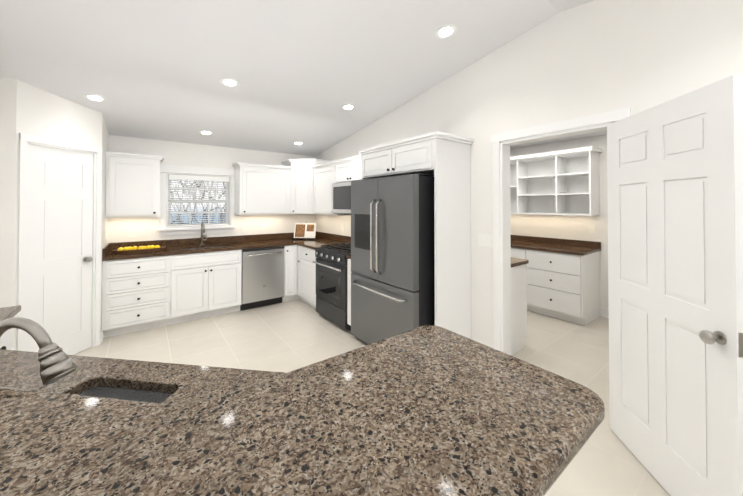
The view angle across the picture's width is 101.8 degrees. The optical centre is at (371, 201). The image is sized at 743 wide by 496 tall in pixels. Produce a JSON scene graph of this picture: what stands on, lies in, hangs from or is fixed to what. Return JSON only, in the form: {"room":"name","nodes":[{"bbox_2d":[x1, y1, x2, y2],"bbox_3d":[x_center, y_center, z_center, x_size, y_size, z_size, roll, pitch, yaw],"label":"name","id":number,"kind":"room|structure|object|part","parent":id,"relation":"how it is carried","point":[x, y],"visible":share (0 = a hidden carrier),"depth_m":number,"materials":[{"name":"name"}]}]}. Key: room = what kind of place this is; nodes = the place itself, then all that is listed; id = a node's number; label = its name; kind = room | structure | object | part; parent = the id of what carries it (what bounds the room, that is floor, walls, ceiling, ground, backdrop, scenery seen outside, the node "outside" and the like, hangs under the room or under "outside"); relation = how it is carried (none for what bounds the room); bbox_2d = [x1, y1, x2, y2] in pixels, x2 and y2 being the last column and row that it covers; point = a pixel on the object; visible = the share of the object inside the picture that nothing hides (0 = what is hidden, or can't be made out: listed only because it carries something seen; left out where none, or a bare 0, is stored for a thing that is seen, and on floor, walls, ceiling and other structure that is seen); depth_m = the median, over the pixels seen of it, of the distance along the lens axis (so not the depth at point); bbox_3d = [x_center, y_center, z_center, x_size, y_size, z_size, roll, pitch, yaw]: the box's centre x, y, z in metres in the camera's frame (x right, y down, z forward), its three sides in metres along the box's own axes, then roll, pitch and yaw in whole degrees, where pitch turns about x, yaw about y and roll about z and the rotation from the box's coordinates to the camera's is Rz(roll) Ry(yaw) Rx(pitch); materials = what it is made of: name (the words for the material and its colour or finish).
{"room":"kitchen","nodes":[
{"label":"kitchen","id":0,"kind":"room"},
{"bbox_2d":[0,77,16,347],"bbox_3d":[-3.229,0.226,2.486,0.414,2.600,0.110,0,-1,-37],"label":"wall","id":1,"kind":"structure","parent":0,"point":[8,97],"depth_m":2.54,"materials":[{"name":"paint"}]},
{"bbox_2d":[14,80,101,349],"bbox_3d":[-3.035,0.230,2.929,0.110,2.600,0.716,0,-1,8],"label":"wall","id":2,"kind":"structure","parent":0,"point":[42,113],"depth_m":2.81,"materials":[{"name":"paint"}]},
{"bbox_2d":[16,133,101,350],"bbox_3d":[-3.023,0.472,2.924,0.134,2.117,0.684,0,-1,8],"label":"door frame","id":3,"kind":"structure","parent":2,"relation":"attached to","point":[23,227],"depth_m":2.68,"materials":[{"name":"paint"}]},
{"bbox_2d":[27,144,92,354],"bbox_3d":[-2.967,0.507,2.912,0.107,2.030,0.549,0,-1,8],"label":"pantry door","id":4,"kind":"structure","parent":2,"relation":"in","point":[60,258],"depth_m":2.91,"materials":[{"name":"paint"}]},
{"bbox_2d":[100,329,102,343],"bbox_3d":[-3.118,1.470,2.857,0.814,0.120,0.618,0,-1,-37],"label":"baseboard","id":5,"kind":"structure","parent":2,"relation":"attached to","point":[101,337],"depth_m":3.27,"materials":[{"name":"paint"}]},
{"bbox_2d":[100,113,108,332],"bbox_3d":[-3.191,0.272,3.529,0.110,2.529,0.720,0,-1,-37],"label":"wall","id":6,"kind":"structure","parent":0,"point":[105,146],"depth_m":3.45,"materials":[{"name":"paint"}]},
{"bbox_2d":[108,135,315,248],"bbox_3d":[-2.189,0.336,4.808,3.030,2.428,0.120,0,-1,-37],"label":"wall","id":7,"kind":"structure","parent":0,"point":[185,154],"depth_m":4.45,"materials":[{"name":"paint"}]},
{"bbox_2d":[106,151,163,217],"bbox_3d":[-3.018,-0.202,3.877,0.572,0.785,0.380,0,-1,-37],"label":"upper cabinet","id":8,"kind":"object","parent":7,"relation":"attached to","point":[132,184],"visible":1,"depth_m":3.73,"materials":[{"name":"paint"}]},
{"bbox_2d":[157,164,234,235],"bbox_3d":[-2.575,-0.021,4.483,0.987,0.985,0.180,0,-1,-37],"label":"window","id":9,"kind":"structure","parent":7,"relation":"in","point":[165,170],"depth_m":4.41,"materials":[{"name":"paint"}]},
{"bbox_2d":[168,174,228,226],"bbox_3d":[-2.552,-0.014,4.496,0.790,0.743,0.048,0,-1,-37],"label":"window blinds","id":10,"kind":"object","parent":9,"relation":"attached to","point":[194,177],"visible":0.92,"depth_m":4.47,"materials":[{"name":"white plastic"}]},
{"bbox_2d":[232,162,291,214],"bbox_3d":[-1.747,-0.193,4.833,0.830,0.785,0.380,0,-1,-37],"label":"upper cabinet","id":11,"kind":"object","parent":7,"relation":"attached to","point":[262,189],"visible":1,"depth_m":4.69,"materials":[{"name":"paint"}]},
{"bbox_2d":[262,224,266,230],"bbox_3d":[-1.786,0.422,5.029,0.075,0.115,0.008,0,-1,-37],"label":"electrical outlet","id":12,"kind":"object","parent":7,"relation":"attached to","point":[264,227],"visible":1,"depth_m":5.03,"materials":[{"name":"white plastic"}]},
{"bbox_2d":[281,159,332,213],"bbox_3d":[-1.103,-0.247,5.146,0.649,0.900,0.649,0,-1,-37],"label":"upper cabinet","id":13,"kind":"object","parent":7,"relation":"attached to","point":[302,186],"visible":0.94,"depth_m":4.93,"materials":[{"name":"paint"}]},
{"bbox_2d":[0,0,593,156],"bbox_3d":[-0.146,-1.226,1.343,3.950,0.719,8.140,0,-1,-37],"label":"ceiling","id":14,"kind":"structure","parent":0,"point":[303,71],"depth_m":2.55,"materials":[{"name":"paint"}]},
{"bbox_2d":[83,94,106,101],"bbox_3d":[-2.712,-1.020,2.964,0.170,0.006,0.170,0,-9,-37],"label":"recessed light","id":15,"kind":"object","parent":14,"relation":"in","point":[95,97],"visible":1,"depth_m":2.96,"materials":[{"name":"glass"}]},
{"bbox_2d":[199,130,212,134],"bbox_3d":[-2.221,-0.926,4.058,0.170,0.006,0.170,0,-9,-37],"label":"recessed light","id":16,"kind":"object","parent":14,"relation":"in","point":[204,132],"visible":0.98,"depth_m":4.05,"materials":[{"name":"glass"}]},
{"bbox_2d":[220,78,239,86],"bbox_3d":[-1.358,-1.143,2.895,0.170,0.006,0.170,0,-9,-37],"label":"recessed light","id":17,"kind":"object","parent":14,"relation":"in","point":[229,82],"visible":1,"depth_m":2.89,"materials":[{"name":"glass"}]},
{"bbox_2d":[293,141,303,144],"bbox_3d":[-1.162,-0.927,4.779,0.170,0.006,0.170,0,-9,-37],"label":"recessed light","id":18,"kind":"object","parent":14,"relation":"in","point":[297,143],"visible":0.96,"depth_m":4.77,"materials":[{"name":"glass"}]},
{"bbox_2d":[341,104,354,109],"bbox_3d":[-0.281,-1.142,3.642,0.170,0.006,0.170,0,-9,-37],"label":"recessed light","id":19,"kind":"object","parent":14,"relation":"in","point":[348,107],"visible":1,"depth_m":3.63,"materials":[{"name":"glass"}]},
{"bbox_2d":[435,24,456,38],"bbox_3d":[0.597,-1.366,2.428,0.170,0.006,0.170,0,-9,-37],"label":"recessed light","id":20,"kind":"object","parent":14,"relation":"in","point":[446,31],"visible":1,"depth_m":2.42,"materials":[{"name":"glass"}]},
{"bbox_2d":[74,299,669,495],"bbox_3d":[0.809,1.571,2.032,6.700,0.100,8.500,0,-1,-37],"label":"floor","id":21,"kind":"structure","parent":0,"point":[288,336],"depth_m":3.11,"materials":[{"name":"tile"}]},
{"bbox_2d":[0,317,13,349],"bbox_3d":[-1.261,1.071,1.042,1.588,0.880,2.062,0,-1,-37],"label":"base cabinet","id":22,"kind":"object","parent":21,"relation":"on","point":[7,340],"visible":0.08,"depth_m":1.36,"materials":[{"name":"paint"}]},
{"bbox_2d":[0,305,284,403],"bbox_3d":[-1.248,0.614,1.059,1.624,0.033,2.097,0,-1,-37],"label":"countertop","id":23,"kind":"structure","parent":22,"relation":"on","point":[184,383],"depth_m":1.03,"materials":[{"name":"stone"}]},
{"bbox_2d":[0,317,76,384],"bbox_3d":[-0.960,0.457,0.829,0.303,0.274,0.090,0,-1,2],"label":"bar faucet","id":24,"kind":"object","parent":23,"relation":"on","point":[57,363],"visible":1,"depth_m":0.81,"materials":[{"name":"silver metal"}]},
{"bbox_2d":[78,387,172,402],"bbox_3d":[-0.799,0.722,0.877,0.358,0.184,0.278,0,-1,8],"label":"bar sink","id":25,"kind":"object","parent":23,"relation":"in","point":[133,395],"visible":0.02,"depth_m":1.01,"materials":[{"name":"silver metal"}]},
{"bbox_2d":[102,255,177,337],"bbox_3d":[-2.891,1.100,3.794,0.694,0.880,0.636,0,-1,-37],"label":"base cabinet","id":26,"kind":"object","parent":21,"relation":"on","point":[140,294],"depth_m":3.54,"materials":[{"name":"paint"}]},
{"bbox_2d":[178,261,241,322],"bbox_3d":[-2.333,1.234,4.212,0.839,0.620,0.636,0,-1,-37],"label":"base cabinet","id":27,"kind":"object","parent":21,"relation":"on","point":[211,288],"depth_m":3.97,"materials":[{"name":"paint"}]},
{"bbox_2d":[240,246,283,310],"bbox_3d":[-1.728,1.109,4.614,0.604,0.874,0.651,0,-1,-37],"label":"dishwasher","id":28,"kind":"object","parent":21,"relation":"on","point":[263,276],"visible":0.9,"depth_m":4.38,"materials":[{"name":"grey metal"}]},
{"bbox_2d":[282,245,293,301],"bbox_3d":[-1.432,1.111,4.891,0.195,0.880,0.636,0,-1,-37],"label":"base cabinet","id":29,"kind":"object","parent":21,"relation":"on","point":[289,249],"depth_m":4.63,"materials":[{"name":"paint"}]},
{"bbox_2d":[294,245,316,308],"bbox_3d":[-0.721,1.108,4.604,0.676,0.880,0.718,0,-1,-37],"label":"base cabinet","id":30,"kind":"object","parent":21,"relation":"on","point":[299,274],"depth_m":4.47,"materials":[{"name":"paint"}]},
{"bbox_2d":[102,231,330,260],"bbox_3d":[-1.996,0.599,4.449,2.905,0.133,0.675,0,-1,-37],"label":"countertop","id":31,"kind":"structure","parent":30,"relation":"on","point":[173,246],"depth_m":4.29,"materials":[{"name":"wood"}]},
{"bbox_2d":[111,245,165,253],"bbox_3d":[-2.895,0.589,3.773,0.540,0.072,0.250,0,-1,-37],"label":"fruit tray","id":32,"kind":"object","parent":31,"relation":"on","point":[135,249],"visible":1,"depth_m":3.72,"materials":[{"name":"yellow food"}]},
{"bbox_2d":[200,221,206,244],"bbox_3d":[-2.424,0.456,4.382,0.099,0.350,0.201,0,-1,-37],"label":"kitchen faucet","id":33,"kind":"object","parent":31,"relation":"on","point":[202,230],"visible":1,"depth_m":4.33,"materials":[{"name":"silver metal"}]},
{"bbox_2d":[180,246,226,249],"bbox_3d":[-2.350,0.767,4.244,0.620,0.206,0.380,0,-1,-37],"label":"sink","id":34,"kind":"object","parent":31,"relation":"in","point":[203,247],"visible":0.04,"depth_m":4.40,"materials":[{"name":"silver metal"}]},
{"bbox_2d":[292,223,315,238],"bbox_3d":[-1.139,0.487,5.187,0.400,0.301,0.172,0,-1,8],"label":"cookbook stand","id":35,"kind":"object","parent":31,"relation":"on","point":[304,230],"visible":1,"depth_m":5.17,"materials":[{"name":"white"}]},
{"bbox_2d":[296,234,350,248],"bbox_3d":[-0.696,0.600,4.591,0.655,0.133,0.660,0,-1,-37],"label":"countertop","id":36,"kind":"structure","parent":30,"relation":"on","point":[321,239],"depth_m":4.83,"materials":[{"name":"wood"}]},
{"bbox_2d":[313,243,350,330],"bbox_3d":[-0.296,1.069,3.997,0.723,0.945,0.756,0,-1,-37],"label":"gas range","id":37,"kind":"object","parent":21,"relation":"on","point":[331,281],"visible":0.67,"depth_m":3.77,"materials":[{"name":"grey metal"}]},
{"bbox_2d":[351,173,434,344],"bbox_3d":[0.293,0.642,3.187,0.708,1.782,0.990,0,-1,-37],"label":"refrigerator","id":38,"kind":"object","parent":21,"relation":"on","point":[392,260],"visible":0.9,"depth_m":2.85,"materials":[{"name":"grey metal"}]},
{"bbox_2d":[347,131,473,338],"bbox_3d":[0.353,0.466,3.216,0.636,2.135,1.272,0,-1,-37],"label":"tall cabinet","id":39,"kind":"object","parent":21,"relation":"on","point":[444,158],"depth_m":2.80,"materials":[{"name":"paint"}]},
{"bbox_3d":[-0.003,1.099,3.682,0.636,0.879,0.090,0,-1,-37],"label":"base cabinet filler","id":40,"kind":"part","parent":39,"relation":"part of","materials":[{"name":"white wood"}]},
{"bbox_2d":[511,247,522,258],"bbox_3d":[2.220,1.109,4.700,0.637,0.880,0.670,0,-1,-37],"label":"base cabinet","id":41,"kind":"object","parent":21,"relation":"on","point":[515,252],"depth_m":4.35,"materials":[{"name":"paint"}]},
{"bbox_2d":[511,235,600,255],"bbox_3d":[2.177,0.609,4.755,0.647,0.119,2.201,0,-1,-37],"label":"countertop","id":42,"kind":"structure","parent":41,"relation":"on","point":[573,247],"depth_m":4.26,"materials":[{"name":"wood"}]},
{"bbox_2d":[511,264,526,354],"bbox_3d":[1.102,1.096,3.464,0.617,0.880,1.068,0,-1,-37],"label":"base cabinet","id":43,"kind":"object","parent":21,"relation":"on","point":[518,304],"depth_m":3.06,"materials":[{"name":"paint"}]},
{"bbox_2d":[511,257,528,266],"bbox_3d":[0.827,0.642,3.842,0.627,0.033,2.036,0,-1,-37],"label":"countertop","id":44,"kind":"structure","parent":43,"relation":"on","point":[516,262],"depth_m":3.13,"materials":[{"name":"wood"}]},
{"bbox_2d":[523,249,599,325],"bbox_3d":[2.627,1.104,4.158,0.637,0.880,0.685,0,-1,-37],"label":"base cabinet","id":45,"kind":"object","parent":21,"relation":"on","point":[563,286],"depth_m":3.92,"materials":[{"name":"paint"}]},
{"bbox_3d":[-0.854,0.993,0.699,1.828,1.029,1.358,0,-1,-37],"label":"wall","id":46,"kind":"structure","parent":21,"relation":"on","visible":0},
{"bbox_2d":[0,325,604,495],"bbox_3d":[-0.799,0.458,0.790,2.017,0.039,1.790,0,-1,-37],"label":"raised bar","id":47,"kind":"object","parent":46,"relation":"on","point":[429,410],"visible":1,"depth_m":0.57,"materials":[{"name":"stone"}]},
{"bbox_2d":[316,0,742,347],"bbox_3d":[1.384,0.021,2.481,0.120,3.010,8.140,0,-1,-37],"label":"wall","id":48,"kind":"structure","parent":0,"point":[597,57],"depth_m":2.31,"materials":[{"name":"paint"}]},
{"bbox_2d":[312,161,350,214],"bbox_3d":[-0.603,-0.194,4.710,0.380,0.785,0.724,0,-1,-37],"label":"upper cabinet","id":49,"kind":"object","parent":48,"relation":"attached to","point":[324,177],"visible":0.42,"depth_m":4.60,"materials":[{"name":"paint"}]},
{"bbox_2d":[335,155,360,182],"bbox_3d":[-0.128,-0.430,4.081,0.380,0.325,0.853,0,-1,-37],"label":"upper cabinet","id":50,"kind":"object","parent":48,"relation":"attached to","point":[348,169],"visible":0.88,"depth_m":4.05,"materials":[{"name":"paint"}]},
{"bbox_2d":[332,181,350,213],"bbox_3d":[-0.187,-0.052,4.090,0.450,0.424,0.752,0,-1,-37],"label":"microwave","id":51,"kind":"object","parent":50,"relation":"attached to","point":[341,197],"visible":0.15,"depth_m":4.06,"materials":[{"name":"grey metal"}]},
{"bbox_2d":[478,234,492,247],"bbox_3d":[1.062,0.359,2.798,0.008,0.115,0.160,0,-1,-37],"label":"light switch","id":52,"kind":"object","parent":48,"relation":"attached to","point":[485,240],"visible":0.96,"depth_m":2.80,"materials":[{"name":"white plastic"}]},
{"bbox_2d":[491,107,630,354],"bbox_3d":[1.447,0.458,2.389,0.164,2.133,0.985,0,-1,-37],"label":"door frame","id":53,"kind":"structure","parent":48,"relation":"attached to","point":[502,237],"depth_m":2.68,"materials":[{"name":"paint"}]},
{"bbox_2d":[607,74,742,495],"bbox_3d":[1.562,0.494,1.636,0.178,2.030,0.814,0,-1,7],"label":"door","id":54,"kind":"structure","parent":48,"relation":"in","point":[675,226],"depth_m":1.49,"materials":[{"name":"paint"}]},
{"bbox_2d":[510,130,606,148],"bbox_3d":[1.967,-0.951,3.805,2.390,0.100,3.740,0,-1,-37],"label":"ceiling","id":55,"kind":"structure","parent":0,"point":[593,134],"depth_m":4.34,"materials":[{"name":"paint"}]},
{"bbox_2d":[510,135,608,308],"bbox_3d":[2.874,0.316,4.474,0.120,2.460,3.740,0,-1,-37],"label":"wall","id":56,"kind":"structure","parent":0,"point":[573,227],"depth_m":4.29,"materials":[{"name":"paint"}]},
{"bbox_2d":[510,146,601,215],"bbox_3d":[2.297,-0.255,4.845,0.357,0.890,2.216,0,-1,-37],"label":"shelf","id":57,"kind":"object","parent":56,"relation":"attached to","point":[562,182],"visible":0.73,"depth_m":4.37,"materials":[{"name":"paint"}]},
{"bbox_2d":[589,225,594,232],"bbox_3d":[3.032,0.373,4.155,0.008,0.115,0.075,0,-1,-37],"label":"light switch","id":58,"kind":"object","parent":56,"relation":"attached to","point":[591,228],"visible":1,"depth_m":4.15,"materials":[{"name":"white plastic"}]},
{"bbox_2d":[600,307,608,317],"bbox_3d":[3.469,1.477,3.557,0.015,0.120,1.278,0,-1,-37],"label":"baseboard","id":59,"kind":"structure","parent":56,"relation":"attached to","point":[604,312],"depth_m":4.02,"materials":[{"name":"paint"}]},
{"label":"outside","id":60,"kind":"structure","parent":0,"visible":0},
{"bbox_2d":[171,179,225,223],"bbox_3d":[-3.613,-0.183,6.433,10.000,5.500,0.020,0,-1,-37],"label":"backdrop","id":61,"kind":"structure","parent":60,"point":[217,208],"depth_m":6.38,"materials":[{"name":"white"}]}
]}

